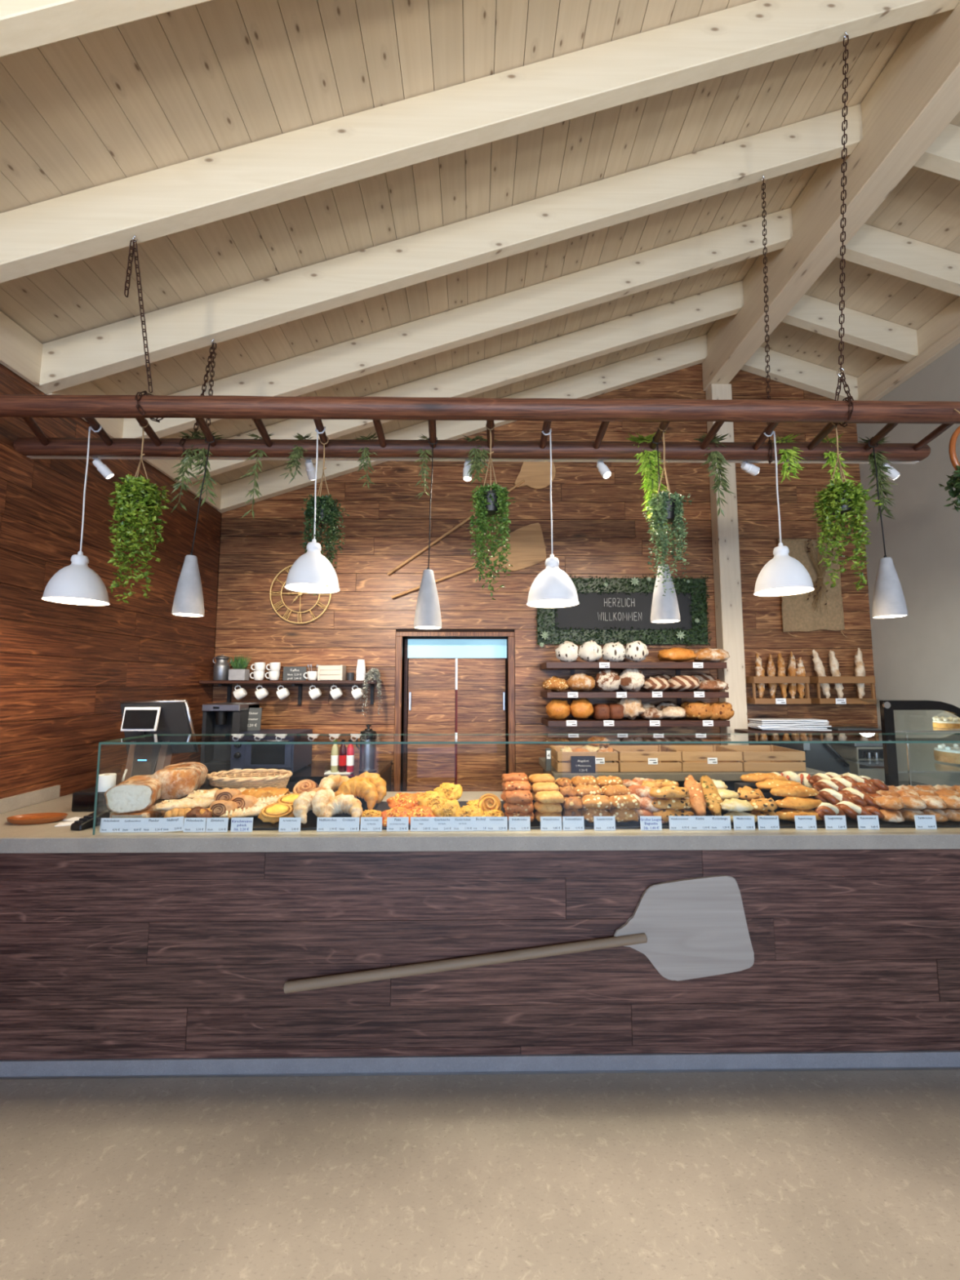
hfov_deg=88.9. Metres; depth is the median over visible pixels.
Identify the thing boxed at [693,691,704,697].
price label
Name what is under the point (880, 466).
garland
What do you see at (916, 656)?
wall
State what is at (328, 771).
tray
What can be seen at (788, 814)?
roll
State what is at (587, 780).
roll
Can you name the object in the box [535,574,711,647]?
board
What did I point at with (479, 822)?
price card
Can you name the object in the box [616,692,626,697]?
price label
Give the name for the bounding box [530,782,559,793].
roll
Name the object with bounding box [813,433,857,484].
garland
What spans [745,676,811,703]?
crate
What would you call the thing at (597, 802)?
roll
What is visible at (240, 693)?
mug
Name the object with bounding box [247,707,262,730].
sign
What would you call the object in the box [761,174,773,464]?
chain
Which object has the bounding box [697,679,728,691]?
loaf
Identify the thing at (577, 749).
bread roll
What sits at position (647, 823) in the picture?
price card
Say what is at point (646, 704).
round loaf
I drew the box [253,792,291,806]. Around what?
stick
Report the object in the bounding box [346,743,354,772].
drink bottle
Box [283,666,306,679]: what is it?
sign
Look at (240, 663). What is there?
potted grass
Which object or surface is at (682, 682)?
loaf
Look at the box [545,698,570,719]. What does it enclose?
round loaf
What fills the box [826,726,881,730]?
paper sheets
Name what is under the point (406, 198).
ceiling
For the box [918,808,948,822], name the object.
roll
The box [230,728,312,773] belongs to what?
oven
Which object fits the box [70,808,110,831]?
card reader
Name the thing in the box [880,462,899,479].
track spotlight
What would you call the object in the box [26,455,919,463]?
track
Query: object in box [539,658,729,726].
rack
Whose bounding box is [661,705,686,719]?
round loaf
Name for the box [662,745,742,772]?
wooden crate
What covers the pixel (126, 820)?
print
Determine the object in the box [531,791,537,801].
roll
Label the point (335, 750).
drink bottle
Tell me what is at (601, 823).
price card
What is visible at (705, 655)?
loaf
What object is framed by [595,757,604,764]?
price label
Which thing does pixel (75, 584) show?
dome pendant lamp
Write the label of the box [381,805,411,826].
bun
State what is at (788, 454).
garland
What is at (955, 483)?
hanging plant
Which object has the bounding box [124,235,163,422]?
chain
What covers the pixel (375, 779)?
croissant
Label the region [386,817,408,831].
price card
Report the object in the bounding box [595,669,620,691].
round loaf
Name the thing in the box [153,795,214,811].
strudel
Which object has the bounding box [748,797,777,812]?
bun
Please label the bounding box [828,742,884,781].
dishwasher
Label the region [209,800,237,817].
slice
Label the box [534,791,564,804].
roll
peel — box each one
[282,875,754,993]
[386,462,555,575]
[391,522,546,598]
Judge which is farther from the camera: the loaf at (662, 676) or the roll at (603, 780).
the loaf at (662, 676)
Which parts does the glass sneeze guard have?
pane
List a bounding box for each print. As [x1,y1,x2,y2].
[101,819,119,831]
[122,820,140,831]
[318,818,336,830]
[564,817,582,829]
[735,817,753,828]
[760,817,777,828]
[797,817,812,827]
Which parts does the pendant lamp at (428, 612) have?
lamp shade, cord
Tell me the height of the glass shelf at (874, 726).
0.008 m
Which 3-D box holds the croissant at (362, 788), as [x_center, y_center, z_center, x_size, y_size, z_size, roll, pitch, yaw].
[-0.599,0.742,2.388,0.209,0.147,0.111,0,-5,-4]
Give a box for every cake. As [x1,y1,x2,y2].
[932,715,959,728]
[933,743,959,764]
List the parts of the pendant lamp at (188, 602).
lamp shade, cord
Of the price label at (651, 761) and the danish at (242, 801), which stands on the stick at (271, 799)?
the danish at (242, 801)
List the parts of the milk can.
lid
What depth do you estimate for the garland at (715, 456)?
2.57 m
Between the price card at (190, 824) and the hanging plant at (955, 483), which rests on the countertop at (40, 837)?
the price card at (190, 824)
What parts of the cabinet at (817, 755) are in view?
control panel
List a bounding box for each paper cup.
[355,659,365,671]
[355,671,365,674]
[355,675,365,678]
[355,678,365,680]
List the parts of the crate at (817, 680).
post, post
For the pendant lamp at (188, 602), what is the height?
0.945 m
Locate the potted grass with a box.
[228,654,250,679]
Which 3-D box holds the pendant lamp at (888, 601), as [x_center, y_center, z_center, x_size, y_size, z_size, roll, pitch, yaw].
[2.065,-0.588,2.510,0.139,0.946,0.139,0,-5,-1]
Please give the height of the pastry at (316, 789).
0.104 m
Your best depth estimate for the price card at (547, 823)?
2.20 m
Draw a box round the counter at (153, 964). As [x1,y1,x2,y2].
[0,848,959,1079]
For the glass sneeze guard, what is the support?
on the countertop at (40, 837)
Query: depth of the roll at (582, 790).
2.38 m
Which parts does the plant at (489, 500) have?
pot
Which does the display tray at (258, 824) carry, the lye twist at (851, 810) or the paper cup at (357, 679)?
the lye twist at (851, 810)
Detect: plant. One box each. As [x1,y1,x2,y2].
[106,418,169,603]
[299,436,350,595]
[360,667,382,716]
[468,422,515,599]
[642,423,693,595]
[810,422,884,591]
[938,408,959,511]
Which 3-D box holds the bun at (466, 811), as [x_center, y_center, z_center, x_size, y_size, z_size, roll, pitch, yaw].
[-0.059,0.822,2.297,0.147,0.074,0.117,-2,-5,17]
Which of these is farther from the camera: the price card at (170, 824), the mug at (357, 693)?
the mug at (357, 693)
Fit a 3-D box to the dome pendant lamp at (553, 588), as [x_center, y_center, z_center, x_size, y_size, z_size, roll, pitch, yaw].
[0.350,-0.614,2.399,0.251,0.884,0.251,0,-5,-5]
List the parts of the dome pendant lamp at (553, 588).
cord, lamp shade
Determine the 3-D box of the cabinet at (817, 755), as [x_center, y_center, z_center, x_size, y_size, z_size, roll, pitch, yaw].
[2.780,1.405,4.081,0.398,1.172,0.492,0,-5,-1]
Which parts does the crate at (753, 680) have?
post, post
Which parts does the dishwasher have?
lid, panel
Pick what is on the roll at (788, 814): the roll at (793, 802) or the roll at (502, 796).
the roll at (793, 802)
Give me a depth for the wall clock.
4.59 m
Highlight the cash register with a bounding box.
[120,699,198,782]
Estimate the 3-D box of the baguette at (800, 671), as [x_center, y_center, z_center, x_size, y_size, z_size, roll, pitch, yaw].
[2.949,0.357,4.497,0.102,0.412,0.105,0,-5,-1]
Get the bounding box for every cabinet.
[206,760,392,791]
[771,742,850,774]
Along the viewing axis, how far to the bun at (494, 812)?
2.29 m
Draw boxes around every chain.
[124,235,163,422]
[178,338,216,459]
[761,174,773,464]
[835,31,853,426]
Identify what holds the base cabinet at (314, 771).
on the floor
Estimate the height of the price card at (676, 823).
0.062 m
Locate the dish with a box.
[6,812,67,824]
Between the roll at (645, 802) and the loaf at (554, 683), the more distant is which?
the loaf at (554, 683)
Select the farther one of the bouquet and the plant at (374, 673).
the bouquet
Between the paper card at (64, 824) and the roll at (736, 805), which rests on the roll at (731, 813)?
the roll at (736, 805)
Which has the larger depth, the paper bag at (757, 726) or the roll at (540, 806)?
the paper bag at (757, 726)
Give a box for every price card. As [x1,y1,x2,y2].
[99,817,122,832]
[120,817,143,832]
[142,817,161,832]
[161,816,183,832]
[182,817,206,831]
[205,817,228,831]
[230,817,253,831]
[278,817,301,831]
[316,817,337,831]
[337,817,359,831]
[360,817,382,831]
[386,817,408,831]
[410,817,431,831]
[431,817,453,831]
[453,816,473,831]
[470,816,485,831]
[485,816,507,831]
[508,816,530,831]
[540,816,561,831]
[562,816,584,831]
[593,816,615,830]
[640,816,662,830]
[668,816,689,830]
[688,816,711,830]
[708,815,731,830]
[733,815,755,830]
[757,815,779,830]
[794,815,817,829]
[824,815,846,829]
[857,815,879,829]
[914,814,937,829]
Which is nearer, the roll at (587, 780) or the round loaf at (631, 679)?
the roll at (587, 780)
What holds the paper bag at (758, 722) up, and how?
on the paper bag at (754, 723)
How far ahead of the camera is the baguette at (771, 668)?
4.52 m
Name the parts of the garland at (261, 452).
stem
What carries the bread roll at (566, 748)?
on the cloth
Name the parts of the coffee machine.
spout, panel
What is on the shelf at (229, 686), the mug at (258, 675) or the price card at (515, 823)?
the mug at (258, 675)
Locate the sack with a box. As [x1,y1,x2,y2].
[777,538,847,637]
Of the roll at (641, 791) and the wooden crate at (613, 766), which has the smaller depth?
the roll at (641, 791)
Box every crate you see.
[549,745,618,772]
[606,745,681,772]
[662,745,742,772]
[717,744,805,771]
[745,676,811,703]
[804,676,876,703]
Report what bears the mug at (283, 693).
hanging from the shelf at (229, 686)
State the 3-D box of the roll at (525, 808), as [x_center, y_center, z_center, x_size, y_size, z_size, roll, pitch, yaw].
[0.180,0.780,2.295,0.142,0.061,0.125,0,-5,4]
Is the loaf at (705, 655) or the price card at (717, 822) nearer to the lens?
the price card at (717, 822)
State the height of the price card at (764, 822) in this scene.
0.062 m
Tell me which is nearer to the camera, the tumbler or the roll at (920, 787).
the roll at (920, 787)
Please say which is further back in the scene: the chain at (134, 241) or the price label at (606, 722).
the price label at (606, 722)
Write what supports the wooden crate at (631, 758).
on the countertop at (730, 778)
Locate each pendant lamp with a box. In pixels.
[41,425,109,605]
[171,435,214,617]
[284,426,339,593]
[413,437,441,629]
[526,428,579,608]
[650,435,680,623]
[753,430,814,596]
[868,436,907,618]
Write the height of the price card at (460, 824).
0.062 m
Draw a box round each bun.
[359,808,382,824]
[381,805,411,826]
[386,792,417,808]
[406,805,436,825]
[413,791,425,806]
[417,790,446,806]
[431,798,460,817]
[433,782,462,800]
[454,805,483,817]
[466,799,479,807]
[480,808,505,816]
[735,786,764,800]
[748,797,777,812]
[750,810,777,822]
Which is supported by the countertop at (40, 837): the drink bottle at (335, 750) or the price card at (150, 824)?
the price card at (150, 824)
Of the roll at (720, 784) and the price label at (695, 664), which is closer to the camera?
the roll at (720, 784)
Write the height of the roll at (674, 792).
0.064 m
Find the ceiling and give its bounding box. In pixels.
[0,0,959,512]
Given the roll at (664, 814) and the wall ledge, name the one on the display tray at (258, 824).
the roll at (664, 814)
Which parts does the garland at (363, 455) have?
stem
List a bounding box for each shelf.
[199,680,381,704]
[828,723,959,730]
[829,757,959,770]
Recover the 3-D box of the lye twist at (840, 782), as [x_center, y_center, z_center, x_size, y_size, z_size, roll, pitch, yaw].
[1.863,0.741,2.467,0.208,0.092,0.080,-3,-6,28]
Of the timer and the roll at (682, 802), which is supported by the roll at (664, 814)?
the roll at (682, 802)
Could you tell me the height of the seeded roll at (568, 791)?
0.071 m
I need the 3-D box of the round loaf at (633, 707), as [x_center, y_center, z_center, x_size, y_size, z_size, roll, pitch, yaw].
[1.313,0.586,4.274,0.241,0.217,0.195,0,-5,-1]
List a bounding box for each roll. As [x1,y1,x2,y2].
[97,773,116,791]
[500,790,506,802]
[501,772,528,782]
[503,780,531,791]
[503,790,533,804]
[503,801,533,813]
[504,811,534,822]
[528,773,555,783]
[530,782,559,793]
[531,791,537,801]
[533,800,562,813]
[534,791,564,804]
[534,810,562,822]
[555,777,573,787]
[558,786,576,797]
[560,746,572,751]
[561,808,582,816]
[562,795,582,810]
[570,775,597,786]
[571,747,589,751]
[574,784,602,797]
[581,794,612,809]
[581,808,610,822]
[582,744,599,751]
[588,743,609,746]
[595,746,613,751]
[595,775,623,788]
[600,784,631,797]
[607,807,638,822]
[608,794,639,810]
[622,779,642,787]
[627,784,662,799]
[630,793,662,811]
[631,777,654,782]
[635,807,668,823]
[640,779,678,787]
[648,785,690,799]
[651,797,692,810]
[652,808,693,822]
[699,778,728,789]
[717,788,739,799]
[720,798,754,812]
[723,810,757,822]
[740,772,788,783]
[755,778,801,790]
[769,784,819,798]
[772,770,810,783]
[774,796,822,810]
[775,808,822,822]
[801,777,812,787]
[840,772,871,779]
[872,795,903,809]
[876,790,900,797]
[879,808,904,822]
[887,785,899,791]
[895,784,919,791]
[895,789,919,796]
[897,795,926,808]
[897,808,924,822]
[915,784,937,791]
[915,790,938,796]
[918,795,946,808]
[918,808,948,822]
[933,784,955,791]
[933,789,959,796]
[937,795,959,808]
[939,808,959,822]
[951,785,959,791]
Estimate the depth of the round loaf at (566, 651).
4.25 m
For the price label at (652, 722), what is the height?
0.048 m
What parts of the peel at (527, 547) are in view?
handle, blade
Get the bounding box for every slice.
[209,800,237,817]
[213,788,242,800]
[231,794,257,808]
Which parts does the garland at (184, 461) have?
stem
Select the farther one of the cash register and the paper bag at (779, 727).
the paper bag at (779, 727)
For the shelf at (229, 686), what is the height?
0.220 m
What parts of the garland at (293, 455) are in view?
stem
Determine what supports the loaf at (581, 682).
on the rack
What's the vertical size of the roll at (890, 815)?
0.059 m
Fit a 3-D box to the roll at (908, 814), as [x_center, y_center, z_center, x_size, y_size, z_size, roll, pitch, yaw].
[2.036,0.824,2.316,0.110,0.061,0.124,0,-5,-3]
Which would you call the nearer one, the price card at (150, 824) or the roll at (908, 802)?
the price card at (150, 824)
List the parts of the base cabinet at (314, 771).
drawer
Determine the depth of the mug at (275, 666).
4.41 m
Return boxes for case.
[828,699,959,786]
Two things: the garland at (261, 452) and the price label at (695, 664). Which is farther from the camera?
the price label at (695, 664)
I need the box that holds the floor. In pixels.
[0,1069,959,1279]
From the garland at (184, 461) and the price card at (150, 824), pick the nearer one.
the price card at (150, 824)
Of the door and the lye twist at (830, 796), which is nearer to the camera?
the lye twist at (830, 796)
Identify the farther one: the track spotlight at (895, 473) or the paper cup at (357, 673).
the paper cup at (357, 673)
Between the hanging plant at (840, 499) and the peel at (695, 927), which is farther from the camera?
the hanging plant at (840, 499)
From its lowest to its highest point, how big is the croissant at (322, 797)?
0.129 m
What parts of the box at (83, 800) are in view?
drawer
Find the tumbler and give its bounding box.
[346,672,354,680]
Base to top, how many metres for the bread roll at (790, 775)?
0.089 m
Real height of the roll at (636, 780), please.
0.069 m
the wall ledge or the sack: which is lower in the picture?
the wall ledge
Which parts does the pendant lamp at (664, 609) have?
cord, lamp shade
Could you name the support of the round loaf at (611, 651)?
on the rack
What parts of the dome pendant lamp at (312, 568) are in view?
lamp shade, cord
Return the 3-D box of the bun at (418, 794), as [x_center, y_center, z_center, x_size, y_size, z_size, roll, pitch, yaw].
[-0.279,0.796,2.414,0.161,0.078,0.120,1,-5,-10]
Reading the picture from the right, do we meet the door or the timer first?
the timer
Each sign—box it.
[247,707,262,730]
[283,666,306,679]
[570,755,595,773]
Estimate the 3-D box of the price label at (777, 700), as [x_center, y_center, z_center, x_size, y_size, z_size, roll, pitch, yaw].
[2.693,0.548,4.382,0.093,0.050,0.003,0,-5,-1]
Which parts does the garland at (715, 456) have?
stem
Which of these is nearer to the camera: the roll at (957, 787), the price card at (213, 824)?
the price card at (213, 824)
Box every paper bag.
[747,718,827,721]
[747,724,831,727]
[747,725,826,728]
[748,722,828,725]
[749,720,828,723]
[751,727,831,730]
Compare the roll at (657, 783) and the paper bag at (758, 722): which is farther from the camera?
the paper bag at (758, 722)
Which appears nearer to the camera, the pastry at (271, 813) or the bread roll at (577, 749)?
the pastry at (271, 813)
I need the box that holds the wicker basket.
[206,768,292,789]
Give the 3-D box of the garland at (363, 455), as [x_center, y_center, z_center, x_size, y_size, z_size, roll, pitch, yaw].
[-0.607,-0.939,2.568,0.141,0.335,0.111,0,-5,-1]
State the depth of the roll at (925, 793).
2.42 m
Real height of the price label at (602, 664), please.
0.048 m
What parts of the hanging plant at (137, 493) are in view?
pot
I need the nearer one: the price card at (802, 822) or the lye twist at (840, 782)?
the price card at (802, 822)
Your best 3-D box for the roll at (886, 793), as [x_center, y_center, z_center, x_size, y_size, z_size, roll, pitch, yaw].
[2.033,0.778,2.443,0.110,0.061,0.124,0,-5,2]
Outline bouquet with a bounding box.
[806,488,838,613]
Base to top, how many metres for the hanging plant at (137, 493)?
0.911 m
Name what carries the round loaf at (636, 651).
on the rack
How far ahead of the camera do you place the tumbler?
4.42 m
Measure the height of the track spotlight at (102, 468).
0.104 m
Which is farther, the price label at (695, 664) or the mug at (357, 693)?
the mug at (357, 693)
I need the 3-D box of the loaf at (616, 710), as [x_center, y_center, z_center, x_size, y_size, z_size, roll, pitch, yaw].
[1.171,0.623,4.267,0.134,0.142,0.206,0,-5,-1]
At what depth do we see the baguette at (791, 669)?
4.52 m
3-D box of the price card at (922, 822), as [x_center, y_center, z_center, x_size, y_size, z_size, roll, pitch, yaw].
[2.026,0.830,2.233,0.096,0.062,0.019,0,-5,-1]
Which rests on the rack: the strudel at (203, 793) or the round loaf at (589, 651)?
the round loaf at (589, 651)
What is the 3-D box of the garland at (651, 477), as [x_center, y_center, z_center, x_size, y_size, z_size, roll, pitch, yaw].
[0.889,-0.840,2.566,0.225,0.577,0.143,0,-5,-1]
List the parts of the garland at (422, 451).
stem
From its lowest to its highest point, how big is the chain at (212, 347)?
0.760 m
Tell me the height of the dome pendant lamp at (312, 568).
0.812 m
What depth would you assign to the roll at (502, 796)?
2.40 m
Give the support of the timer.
on the countertop at (730, 778)
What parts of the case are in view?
shelf post, frame, shelf rail, shelf rail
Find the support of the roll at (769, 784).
on the display tray at (258, 824)
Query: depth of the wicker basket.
2.71 m
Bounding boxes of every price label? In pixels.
[566,720,577,725]
[567,692,577,697]
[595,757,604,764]
[599,662,609,667]
[603,720,613,725]
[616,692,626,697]
[648,758,657,764]
[649,720,660,725]
[652,691,662,697]
[693,662,703,667]
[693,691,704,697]
[702,720,713,725]
[707,757,717,764]
[775,698,786,703]
[835,698,846,703]
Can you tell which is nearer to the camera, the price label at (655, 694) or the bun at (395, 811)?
the bun at (395, 811)
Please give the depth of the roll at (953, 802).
2.30 m
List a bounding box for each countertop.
[0,785,959,853]
[538,757,826,791]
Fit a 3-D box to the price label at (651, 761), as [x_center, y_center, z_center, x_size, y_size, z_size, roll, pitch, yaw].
[1.288,0.903,3.648,0.072,0.045,0.003,0,-5,-1]
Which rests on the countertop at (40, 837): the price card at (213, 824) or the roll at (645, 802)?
the price card at (213, 824)
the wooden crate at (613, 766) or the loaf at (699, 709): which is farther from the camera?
the loaf at (699, 709)
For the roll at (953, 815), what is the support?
on the display tray at (258, 824)
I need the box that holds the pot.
[228,669,249,679]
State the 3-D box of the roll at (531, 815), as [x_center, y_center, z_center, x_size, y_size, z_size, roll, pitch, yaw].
[0.187,0.822,2.289,0.137,0.061,0.127,0,-5,-5]
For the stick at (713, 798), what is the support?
on the display tray at (258, 824)
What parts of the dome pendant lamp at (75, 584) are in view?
lamp shade, cord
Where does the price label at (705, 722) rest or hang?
attached to the rack
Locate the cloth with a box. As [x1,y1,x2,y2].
[554,758,612,762]
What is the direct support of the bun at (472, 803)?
on the display tray at (258, 824)
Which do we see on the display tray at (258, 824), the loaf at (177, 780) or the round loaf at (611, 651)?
the loaf at (177, 780)
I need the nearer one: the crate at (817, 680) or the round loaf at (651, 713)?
the round loaf at (651, 713)
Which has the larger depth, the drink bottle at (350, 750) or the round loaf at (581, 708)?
the round loaf at (581, 708)
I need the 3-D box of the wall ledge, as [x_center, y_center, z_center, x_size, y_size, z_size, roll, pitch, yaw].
[2.936,0.856,4.409,1.252,0.100,0.338,0,-5,-1]
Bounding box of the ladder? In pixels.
[0,394,959,461]
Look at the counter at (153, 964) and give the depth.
2.09 m
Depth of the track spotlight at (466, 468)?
2.67 m
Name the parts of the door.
handle, transom pane, handle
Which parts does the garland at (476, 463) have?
stem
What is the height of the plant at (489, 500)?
0.882 m
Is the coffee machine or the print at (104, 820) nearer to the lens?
the print at (104, 820)
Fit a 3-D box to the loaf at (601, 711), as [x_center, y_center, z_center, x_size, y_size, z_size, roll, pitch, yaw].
[1.052,0.625,4.265,0.135,0.138,0.205,0,-5,-1]
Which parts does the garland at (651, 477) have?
stem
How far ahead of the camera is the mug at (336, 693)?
4.36 m
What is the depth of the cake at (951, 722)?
3.37 m
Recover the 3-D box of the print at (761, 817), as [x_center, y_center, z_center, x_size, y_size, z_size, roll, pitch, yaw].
[1.307,0.827,2.216,0.081,0.049,0.001,0,-9,-1]
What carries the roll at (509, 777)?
on the roll
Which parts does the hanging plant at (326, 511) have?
pot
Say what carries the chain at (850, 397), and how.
hanging from the ceiling
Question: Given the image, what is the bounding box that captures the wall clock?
[269,564,331,623]
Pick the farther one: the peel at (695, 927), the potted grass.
the potted grass
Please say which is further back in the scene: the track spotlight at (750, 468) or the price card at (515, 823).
the track spotlight at (750, 468)
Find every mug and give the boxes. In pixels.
[233,684,247,700]
[249,671,264,679]
[250,662,265,671]
[254,684,268,699]
[265,671,279,679]
[266,662,280,671]
[276,684,289,699]
[303,671,317,679]
[308,684,321,699]
[329,684,342,699]
[351,684,364,699]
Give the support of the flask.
on the base cabinet at (314, 771)
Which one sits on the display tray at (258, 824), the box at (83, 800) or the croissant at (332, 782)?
the croissant at (332, 782)
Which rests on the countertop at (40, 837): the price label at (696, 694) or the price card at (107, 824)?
the price card at (107, 824)
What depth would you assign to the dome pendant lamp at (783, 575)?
2.34 m
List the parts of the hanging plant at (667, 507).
pot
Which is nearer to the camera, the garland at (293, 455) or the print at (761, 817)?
the print at (761, 817)
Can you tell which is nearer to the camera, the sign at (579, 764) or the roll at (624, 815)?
the roll at (624, 815)
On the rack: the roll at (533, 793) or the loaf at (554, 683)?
the loaf at (554, 683)
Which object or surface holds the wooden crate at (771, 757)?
on the countertop at (730, 778)
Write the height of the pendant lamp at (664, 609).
0.976 m
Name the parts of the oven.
knob, knob, door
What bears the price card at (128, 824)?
on the countertop at (40, 837)
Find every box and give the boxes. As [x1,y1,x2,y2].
[71,776,247,811]
[317,665,346,679]
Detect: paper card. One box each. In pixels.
[54,821,74,826]
[62,817,81,821]
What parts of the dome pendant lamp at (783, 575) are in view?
cord, lamp shade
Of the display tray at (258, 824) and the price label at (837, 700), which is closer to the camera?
the display tray at (258, 824)
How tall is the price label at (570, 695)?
0.048 m
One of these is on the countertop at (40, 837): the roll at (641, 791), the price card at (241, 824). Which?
the price card at (241, 824)
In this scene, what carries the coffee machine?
on the base cabinet at (314, 771)
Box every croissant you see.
[292,791,316,823]
[311,788,341,817]
[318,774,349,791]
[324,793,362,817]
[335,776,377,809]
[355,771,386,803]
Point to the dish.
(48, 817)
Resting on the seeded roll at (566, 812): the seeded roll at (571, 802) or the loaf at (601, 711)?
the seeded roll at (571, 802)
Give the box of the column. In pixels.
[706,383,748,745]
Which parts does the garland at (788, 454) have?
stem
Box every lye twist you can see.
[808,773,848,785]
[812,778,844,791]
[813,802,845,821]
[814,788,867,806]
[825,772,843,777]
[829,777,876,793]
[835,800,884,821]
[839,787,882,809]
[840,773,888,791]
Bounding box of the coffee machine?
[200,702,259,771]
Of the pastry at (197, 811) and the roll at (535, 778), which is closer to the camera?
the pastry at (197, 811)
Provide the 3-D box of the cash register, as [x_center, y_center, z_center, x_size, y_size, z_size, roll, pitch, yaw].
[-1.869,0.580,2.834,0.410,0.471,0.262,0,-5,-1]
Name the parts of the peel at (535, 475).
handle, blade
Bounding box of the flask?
[355,724,376,772]
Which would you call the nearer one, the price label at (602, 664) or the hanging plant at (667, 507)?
the hanging plant at (667, 507)
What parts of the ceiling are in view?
wall plate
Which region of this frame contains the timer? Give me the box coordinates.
[545,748,551,771]
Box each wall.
[0,363,221,799]
[212,363,877,791]
[856,343,959,786]
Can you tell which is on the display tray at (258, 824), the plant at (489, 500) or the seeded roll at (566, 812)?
the seeded roll at (566, 812)
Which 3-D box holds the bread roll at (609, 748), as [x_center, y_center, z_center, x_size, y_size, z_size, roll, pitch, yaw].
[0.966,0.868,3.779,0.132,0.084,0.129,1,-5,-7]
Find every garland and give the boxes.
[169,429,222,514]
[240,431,274,519]
[278,432,313,483]
[354,431,377,488]
[413,435,431,497]
[462,434,497,483]
[626,431,667,529]
[693,432,736,516]
[772,433,805,482]
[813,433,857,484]
[858,436,897,522]
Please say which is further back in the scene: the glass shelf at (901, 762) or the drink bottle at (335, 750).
the drink bottle at (335, 750)
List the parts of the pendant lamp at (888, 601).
cord, lamp shade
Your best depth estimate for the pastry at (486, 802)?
2.35 m
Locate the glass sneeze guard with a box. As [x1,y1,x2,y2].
[92,733,959,835]
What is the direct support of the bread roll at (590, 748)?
on the cloth
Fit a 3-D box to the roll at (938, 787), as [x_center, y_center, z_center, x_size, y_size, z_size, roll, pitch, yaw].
[2.424,0.789,2.566,0.113,0.059,0.114,2,-6,-23]
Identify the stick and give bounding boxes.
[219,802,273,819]
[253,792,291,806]
[684,774,706,816]
[700,775,722,815]
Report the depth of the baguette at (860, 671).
4.50 m
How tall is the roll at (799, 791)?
0.058 m
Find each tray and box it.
[109,800,165,817]
[158,782,959,830]
[324,770,353,773]
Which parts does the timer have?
panel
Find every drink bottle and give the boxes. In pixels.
[330,743,338,772]
[338,743,346,772]
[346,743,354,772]
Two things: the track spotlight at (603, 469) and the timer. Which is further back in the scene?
the timer
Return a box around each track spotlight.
[92,457,113,479]
[304,458,317,479]
[462,459,471,480]
[596,460,611,478]
[740,461,759,475]
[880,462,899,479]
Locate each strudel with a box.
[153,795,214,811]
[186,787,251,799]
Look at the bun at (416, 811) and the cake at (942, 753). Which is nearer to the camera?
the bun at (416, 811)
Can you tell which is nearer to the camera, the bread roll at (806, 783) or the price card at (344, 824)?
the price card at (344, 824)
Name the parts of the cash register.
rail, display glass, display arm, rail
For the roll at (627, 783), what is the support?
on the display tray at (258, 824)
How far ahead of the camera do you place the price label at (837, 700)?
4.39 m
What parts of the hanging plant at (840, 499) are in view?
pot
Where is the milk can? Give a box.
[213,654,231,679]
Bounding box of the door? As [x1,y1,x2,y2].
[393,631,515,791]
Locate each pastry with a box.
[163,807,191,822]
[186,806,213,822]
[293,779,318,793]
[311,787,326,791]
[477,793,501,814]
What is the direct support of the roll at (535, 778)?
on the roll
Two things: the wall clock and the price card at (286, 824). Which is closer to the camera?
the price card at (286, 824)
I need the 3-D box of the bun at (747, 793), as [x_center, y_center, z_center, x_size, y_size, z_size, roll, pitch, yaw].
[1.341,0.762,2.441,0.131,0.066,0.123,-2,-5,20]
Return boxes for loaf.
[102,774,162,813]
[148,761,208,801]
[241,786,290,798]
[542,675,568,691]
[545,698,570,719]
[555,640,580,662]
[566,672,595,691]
[569,697,593,719]
[577,640,602,662]
[591,703,609,719]
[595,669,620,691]
[601,641,625,662]
[607,703,623,719]
[616,697,644,719]
[619,668,644,691]
[624,640,648,662]
[638,702,655,718]
[639,707,664,719]
[641,676,670,691]
[652,673,672,690]
[655,701,675,718]
[657,647,697,662]
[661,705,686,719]
[668,674,700,691]
[680,700,712,719]
[692,673,716,691]
[693,647,729,662]
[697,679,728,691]
[709,701,733,719]
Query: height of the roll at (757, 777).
0.058 m
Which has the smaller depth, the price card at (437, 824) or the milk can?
the price card at (437, 824)
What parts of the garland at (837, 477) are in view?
stem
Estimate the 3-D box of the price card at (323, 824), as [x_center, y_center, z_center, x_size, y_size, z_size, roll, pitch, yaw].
[-0.681,0.826,2.197,0.096,0.062,0.019,0,-5,-1]
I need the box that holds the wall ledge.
[734,728,881,733]
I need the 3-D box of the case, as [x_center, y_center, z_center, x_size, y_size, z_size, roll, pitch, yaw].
[3.004,1.178,3.467,0.807,1.514,0.742,0,-5,-1]
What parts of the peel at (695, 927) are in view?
handle, blade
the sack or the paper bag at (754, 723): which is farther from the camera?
the sack
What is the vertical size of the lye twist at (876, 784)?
0.092 m
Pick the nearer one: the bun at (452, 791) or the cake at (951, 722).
the bun at (452, 791)
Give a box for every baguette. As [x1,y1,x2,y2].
[755,653,764,698]
[765,653,777,698]
[776,652,787,698]
[786,651,797,698]
[795,657,805,698]
[812,649,830,698]
[828,649,844,698]
[853,647,865,698]
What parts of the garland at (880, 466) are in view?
stem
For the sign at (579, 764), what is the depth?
3.62 m

